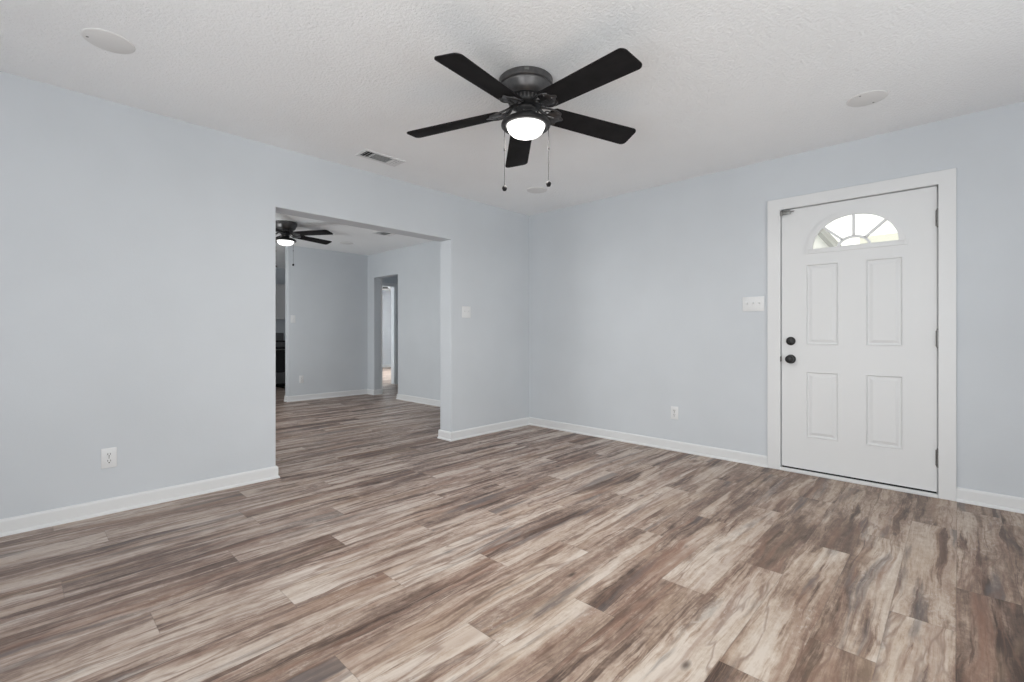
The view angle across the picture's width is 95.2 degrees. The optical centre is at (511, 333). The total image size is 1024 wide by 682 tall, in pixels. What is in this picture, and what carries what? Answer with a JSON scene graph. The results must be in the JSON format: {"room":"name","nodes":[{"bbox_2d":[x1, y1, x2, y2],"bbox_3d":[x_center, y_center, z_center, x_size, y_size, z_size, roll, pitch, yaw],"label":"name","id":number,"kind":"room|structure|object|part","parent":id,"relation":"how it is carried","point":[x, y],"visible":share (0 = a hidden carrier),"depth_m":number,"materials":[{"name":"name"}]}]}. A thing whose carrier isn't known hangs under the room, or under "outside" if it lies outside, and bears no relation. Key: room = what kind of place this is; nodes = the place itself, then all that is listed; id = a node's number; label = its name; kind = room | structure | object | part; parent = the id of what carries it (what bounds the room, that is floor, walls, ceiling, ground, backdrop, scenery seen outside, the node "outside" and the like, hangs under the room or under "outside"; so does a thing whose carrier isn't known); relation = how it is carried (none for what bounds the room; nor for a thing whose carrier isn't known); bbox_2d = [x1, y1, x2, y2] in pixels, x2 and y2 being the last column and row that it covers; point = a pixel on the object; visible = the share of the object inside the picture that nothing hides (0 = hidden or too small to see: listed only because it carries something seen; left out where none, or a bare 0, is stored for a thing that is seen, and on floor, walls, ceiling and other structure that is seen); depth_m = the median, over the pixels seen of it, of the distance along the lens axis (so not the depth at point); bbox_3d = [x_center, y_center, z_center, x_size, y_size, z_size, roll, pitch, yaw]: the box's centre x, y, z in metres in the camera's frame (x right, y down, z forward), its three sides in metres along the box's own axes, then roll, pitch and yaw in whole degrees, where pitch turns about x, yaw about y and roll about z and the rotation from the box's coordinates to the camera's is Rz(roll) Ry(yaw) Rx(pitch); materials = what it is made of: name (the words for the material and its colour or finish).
{"room":"empty living room","nodes":[
{"label":"empty living room","id":0,"kind":"room"},
{"bbox_2d":[0,71,528,518],"bbox_3d":[-1.903,-0.158,3.400,0.176,2.440,6.395,0,0,44],"label":"wall","id":1,"kind":"structure","parent":0,"point":[138,246],"depth_m":2.95,"materials":[{"name":"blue paint"}]},
{"bbox_2d":[101,447,116,468],"bbox_3d":[-2.381,0.734,2.765,0.009,0.117,0.072,0,0,44],"label":"wall outlet","id":2,"kind":"object","parent":1,"relation":"attached to","point":[108,455],"visible":1,"depth_m":2.76,"materials":[{"name":"white plastic"}]},
{"bbox_2d":[0,466,279,536],"bbox_3d":[-2.897,1.018,2.358,0.218,0.089,3.215,0,0,44],"label":"baseboard","id":3,"kind":"structure","parent":1,"relation":"attached to","point":[57,516],"depth_m":2.82,"materials":[{"name":"white paint"}]},
{"bbox_2d":[462,306,470,317],"bbox_3d":[-0.462,-0.220,4.769,0.018,0.117,0.118,0,0,44],"label":"light switch","id":4,"kind":"object","parent":1,"relation":"attached to","point":[466,310],"visible":1,"depth_m":4.77,"materials":[{"name":"white plastic"}]},
{"bbox_2d":[437,417,528,441],"bbox_3d":[-0.233,1.018,5.149,0.218,0.089,1.300,0,0,44],"label":"baseboard","id":5,"kind":"structure","parent":1,"relation":"attached to","point":[491,428],"depth_m":4.91,"materials":[{"name":"white paint"}]},
{"bbox_2d":[285,245,367,395],"bbox_3d":[-3.014,-0.158,7.857,0.120,2.440,1.482,0,0,44],"label":"wall","id":6,"kind":"structure","parent":0,"point":[326,291],"depth_m":7.71,"materials":[{"name":"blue paint"}]},
{"bbox_2d":[291,315,294,322],"bbox_3d":[-3.427,-0.230,7.326,0.018,0.117,0.072,0,0,44],"label":"light switch","id":7,"kind":"object","parent":6,"relation":"attached to","point":[292,316],"visible":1,"depth_m":7.32,"materials":[{"name":"white plastic"}]},
{"bbox_2d":[299,375,303,382],"bbox_3d":[-3.340,0.722,7.423,0.009,0.117,0.072,0,0,44],"label":"wall outlet","id":8,"kind":"object","parent":6,"relation":"attached to","point":[301,378],"visible":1,"depth_m":7.42,"materials":[{"name":"white plastic"}]},
{"bbox_2d":[284,389,380,401],"bbox_3d":[-2.931,1.018,7.762,1.529,0.089,0.242,0,0,-41],"label":"baseboard","id":9,"kind":"structure","parent":6,"relation":"attached to","point":[361,391],"depth_m":7.76,"materials":[{"name":"white paint"}]},
{"bbox_2d":[276,268,390,364],"bbox_3d":[-4.472,-0.158,10.487,5.620,2.440,8.700,0,0,44],"label":"wall","id":10,"kind":"structure","parent":0,"point":[386,294],"depth_m":14.80,"materials":[{"name":"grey paint"}]},
{"bbox_2d":[276,284,284,319],"bbox_3d":[-4.923,-0.658,9.646,0.330,0.720,1.000,0,0,44],"label":"upper cabinet","id":11,"kind":"object","parent":10,"relation":"attached to","point":[280,288],"visible":0.06,"depth_m":9.60,"materials":[{"name":"white paint"}]},
{"bbox_2d":[381,276,397,286],"bbox_3d":[-2.684,-0.158,9.710,0.120,2.440,1.655,0,0,44],"label":"wall","id":12,"kind":"structure","parent":0,"point":[394,279],"depth_m":9.78,"materials":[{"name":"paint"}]},
{"bbox_2d":[382,282,397,383],"bbox_3d":[-2.786,0.004,9.590,0.138,2.115,0.970,0,0,44],"label":"door frame","id":13,"kind":"structure","parent":12,"relation":"attached to","point":[394,287],"depth_m":9.86,"materials":[{"name":"white paint"}]},
{"bbox_2d":[368,241,439,399],"bbox_3d":[-1.154,-0.158,7.016,3.734,2.440,0.130,0,0,44],"label":"wall","id":14,"kind":"structure","parent":0,"point":[417,267],"depth_m":7.35,"materials":[{"name":"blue paint"}]},
{"bbox_2d":[381,279,381,393],"bbox_3d":[-2.313,0.047,8.237,0.070,2.030,0.035,0,0,44],"label":"trim","id":15,"kind":"structure","parent":14,"relation":"attached to","point":[381,279],"depth_m":8.21,"materials":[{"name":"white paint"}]},
{"bbox_2d":[396,394,439,406],"bbox_3d":[-0.822,1.018,6.684,2.795,0.089,0.151,0,0,44],"label":"baseboard","id":16,"kind":"structure","parent":14,"relation":"attached to","point":[433,402],"depth_m":7.16,"materials":[{"name":"white paint"}]},
{"bbox_2d":[0,367,1023,681],"bbox_3d":[-1.803,1.062,6.419,14.800,0.001,10.600,0,0,44],"label":"floor","id":17,"kind":"structure","parent":0,"point":[383,548],"depth_m":2.06,"materials":[{"name":"plastic"}]},
{"bbox_2d":[276,333,284,386],"bbox_3d":[-4.890,0.522,9.421,0.668,1.080,0.770,0,0,44],"label":"stove","id":18,"kind":"object","parent":17,"relation":"on","point":[280,342],"visible":0.16,"depth_m":9.33,"materials":[{"name":"black metal"}]},
{"bbox_3d":[-4.701,0.517,9.241,0.030,0.490,0.756,0,0,44],"label":"oven door","id":19,"kind":"part","parent":18,"relation":"part of","materials":[{"name":"black ceramic"}]},
{"bbox_3d":[-4.702,0.884,9.242,0.026,0.225,0.756,0,0,44],"label":"drawer","id":20,"kind":"part","parent":18,"relation":"part of","materials":[{"name":"silver metal"}]},
{"bbox_3d":[-4.701,0.214,9.241,0.030,0.095,0.760,0,0,44],"label":"control panel","id":21,"kind":"part","parent":18,"relation":"part of","materials":[{"name":"silver metal"}]},
{"bbox_2d":[780,467,937,497],"bbox_3d":[2.478,1.050,3.393,0.911,0.024,0.184,0,0,44],"label":"threshold","id":22,"kind":"object","parent":17,"relation":"on","point":[917,492],"visible":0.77,"depth_m":3.29,"materials":[{"name":"white paint"}]},
{"bbox_2d":[0,0,1023,290],"bbox_3d":[-1.803,-1.438,6.419,15.100,0.120,10.900,0,0,44],"label":"ceiling","id":23,"kind":"structure","parent":0,"point":[719,85],"depth_m":2.45,"materials":[{"name":"white paint"}]},
{"bbox_2d":[81,28,134,53],"bbox_3d":[-1.901,-1.375,2.206,0.196,0.006,0.196,0,0,44],"label":"cover plate","id":24,"kind":"object","parent":23,"relation":"attached to","point":[106,40],"visible":1,"depth_m":2.19,"materials":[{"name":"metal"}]},
{"bbox_2d":[276,220,332,266],"bbox_3d":[-2.777,-1.099,5.791,1.211,0.558,1.218,0,0,8],"label":"ceiling fan","id":25,"kind":"object","parent":23,"relation":"hanging from","point":[286,228],"visible":0.9,"depth_m":5.75,"materials":[{"name":"wood"}]},
{"bbox_3d":[-2.812,-1.125,5.810,0.190,0.064,0.190,0,0,8],"label":"lamp shade","id":26,"kind":"part","parent":25,"relation":"part of","materials":[{"name":"white glass"}]},
{"bbox_3d":[-2.610,-1.230,6.125,0.144,0.006,0.514,-13,-8,32],"label":"blade","id":27,"kind":"part","parent":25,"relation":"part of","materials":[{"name":"black wood"}]},
{"bbox_3d":[-2.443,-1.229,5.714,0.523,0.006,0.144,1,-11,15],"label":"blade","id":28,"kind":"part","parent":25,"relation":"part of","materials":[{"name":"black wood"}]},
{"bbox_2d":[356,149,404,166],"bbox_3d":[-1.026,-1.373,3.666,0.160,0.010,0.345,0,0,44],"label":"ceiling vent","id":29,"kind":"object","parent":23,"relation":"in","point":[368,154],"visible":1,"depth_m":3.66,"materials":[{"name":"white plastic"}]},
{"bbox_2d":[373,231,395,235],"bbox_3d":[-1.746,-1.373,6.420,0.200,0.010,0.260,0,0,44],"label":"ceiling vent","id":30,"kind":"object","parent":23,"relation":"in","point":[377,232],"visible":0.8,"depth_m":6.41,"materials":[{"name":"white plastic"}]},
{"bbox_2d":[407,48,641,190],"bbox_3d":[0.097,-1.075,2.512,1.314,0.607,1.317,0,0,44],"label":"ceiling fan","id":31,"kind":"object","parent":23,"relation":"hanging from","point":[527,90],"visible":1,"depth_m":2.45,"materials":[{"name":"black wood"}]},
{"bbox_3d":[-0.318,-1.179,2.648,0.558,0.006,0.156,-6,9,14],"label":"blade","id":32,"kind":"part","parent":31,"relation":"part of","materials":[{"name":"black wood"}]},
{"bbox_3d":[-0.139,-1.195,2.208,0.156,0.006,0.554,13,10,31],"label":"blade","id":33,"kind":"part","parent":31,"relation":"part of","materials":[{"name":"black wood"}]},
{"bbox_3d":[-0.040,-0.968,2.524,0.008,0.349,0.008,0,0,44],"label":"pull chain","id":34,"kind":"part","parent":31,"relation":"part of","materials":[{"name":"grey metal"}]},
{"bbox_3d":[0.047,-1.183,2.954,0.156,0.006,0.558,-11,-5,-5],"label":"blade","id":35,"kind":"part","parent":31,"relation":"part of","materials":[{"name":"black wood"}]},
{"bbox_3d":[0.075,-1.103,2.549,0.206,0.070,0.206,0,0,44],"label":"lamp shade","id":36,"kind":"part","parent":31,"relation":"part of","materials":[{"name":"white glass"}]},
{"bbox_3d":[0.196,-0.978,2.513,0.008,0.329,0.008,0,0,44],"label":"pull chain","id":37,"kind":"part","parent":31,"relation":"part of","materials":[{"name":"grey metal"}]},
{"bbox_3d":[0.345,-1.207,2.235,0.156,0.006,0.568,14,-7,-40],"label":"blade","id":38,"kind":"part","parent":31,"relation":"part of","materials":[{"name":"black wood"}]},
{"bbox_3d":[0.453,-1.194,2.701,0.559,0.006,0.156,4,-13,-22],"label":"blade","id":39,"kind":"part","parent":31,"relation":"part of","materials":[{"name":"black wood"}]},
{"bbox_2d":[527,187,546,192],"bbox_3d":[0.239,-1.376,4.490,0.196,0.005,0.196,0,0,44],"label":"cover plate","id":40,"kind":"object","parent":23,"relation":"attached to","point":[532,189],"visible":1,"depth_m":4.49,"materials":[{"name":"white plastic"}]},
{"bbox_2d":[846,90,887,106],"bbox_3d":[2.081,-1.375,2.743,0.196,0.006,0.196,0,0,44],"label":"cover plate","id":41,"kind":"object","parent":23,"relation":"attached to","point":[870,97],"visible":1,"depth_m":2.73,"materials":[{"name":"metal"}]},
{"bbox_2d":[529,101,1023,497],"bbox_3d":[2.168,-0.158,3.699,5.300,2.440,0.150,0,0,44],"label":"wall","id":42,"kind":"structure","parent":0,"point":[636,313],"depth_m":3.98,"materials":[{"name":"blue paint"}]},
{"bbox_2d":[529,417,767,467],"bbox_3d":[1.111,1.018,4.590,2.540,0.089,0.021,0,0,44],"label":"baseboard","id":43,"kind":"structure","parent":42,"relation":"attached to","point":[701,450],"depth_m":4.34,"materials":[{"name":"white paint"}]},
{"bbox_2d":[671,406,677,419],"bbox_3d":[1.475,0.720,4.251,0.072,0.117,0.009,0,0,44],"label":"wall outlet","id":44,"kind":"object","parent":42,"relation":"attached to","point":[674,410],"visible":1,"depth_m":4.25,"materials":[{"name":"white plastic"}]},
{"bbox_2d":[742,296,763,310],"bbox_3d":[1.952,-0.241,3.790,0.164,0.117,0.018,0,0,44],"label":"light switch","id":45,"kind":"object","parent":42,"relation":"attached to","point":[748,303],"visible":1,"depth_m":3.79,"materials":[{"name":"white plastic"}]},
{"bbox_2d":[780,186,937,493],"bbox_3d":[2.432,0.042,3.341,0.917,2.002,0.104,0,0,44],"label":"door","id":46,"kind":"structure","parent":42,"relation":"in","point":[860,331],"depth_m":3.30,"materials":[{"name":"white paint"}]},
{"bbox_3d":[2.135,0.196,3.595,0.070,0.070,0.060,0,0,44],"label":"knob","id":47,"kind":"part","parent":46,"relation":"part of","materials":[{"name":"black metal"}]},
{"bbox_2d":[767,168,956,501],"bbox_3d":[2.475,0.006,3.394,1.087,2.112,0.168,0,0,44],"label":"door frame","id":48,"kind":"structure","parent":42,"relation":"attached to","point":[945,181],"depth_m":3.07,"materials":[{"name":"white paint"}]},
{"bbox_2d":[813,229,841,248],"bbox_3d":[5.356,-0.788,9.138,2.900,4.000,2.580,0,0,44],"label":"window pane","id":49,"kind":"object","parent":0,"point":[824,239],"visible":0.02,"depth_m":7.74,"materials":[{"name":"white"}]},
{"bbox_2d":[957,487,1023,513],"bbox_3d":[3.421,1.018,2.386,1.674,0.089,0.021,0,0,44],"label":"baseboard","id":50,"kind":"structure","parent":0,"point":[968,496],"depth_m":2.85,"materials":[{"name":"white paint"}]},
{"label":"outside","id":51,"kind":"structure","parent":0,"visible":0},
{"bbox_3d":[7.255,1.262,8.521,22.000,0.100,13.850,0,0,44],"label":"ground","id":52,"kind":"structure","parent":51,"visible":0},
{"bbox_2d":[860,233,898,243],"bbox_3d":[11.581,-0.498,11.062,4.750,3.420,5.600,0,0,44],"label":"garage","id":53,"kind":"structure","parent":52,"relation":"on","point":[892,236],"depth_m":10.40,"materials":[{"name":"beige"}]}
]}

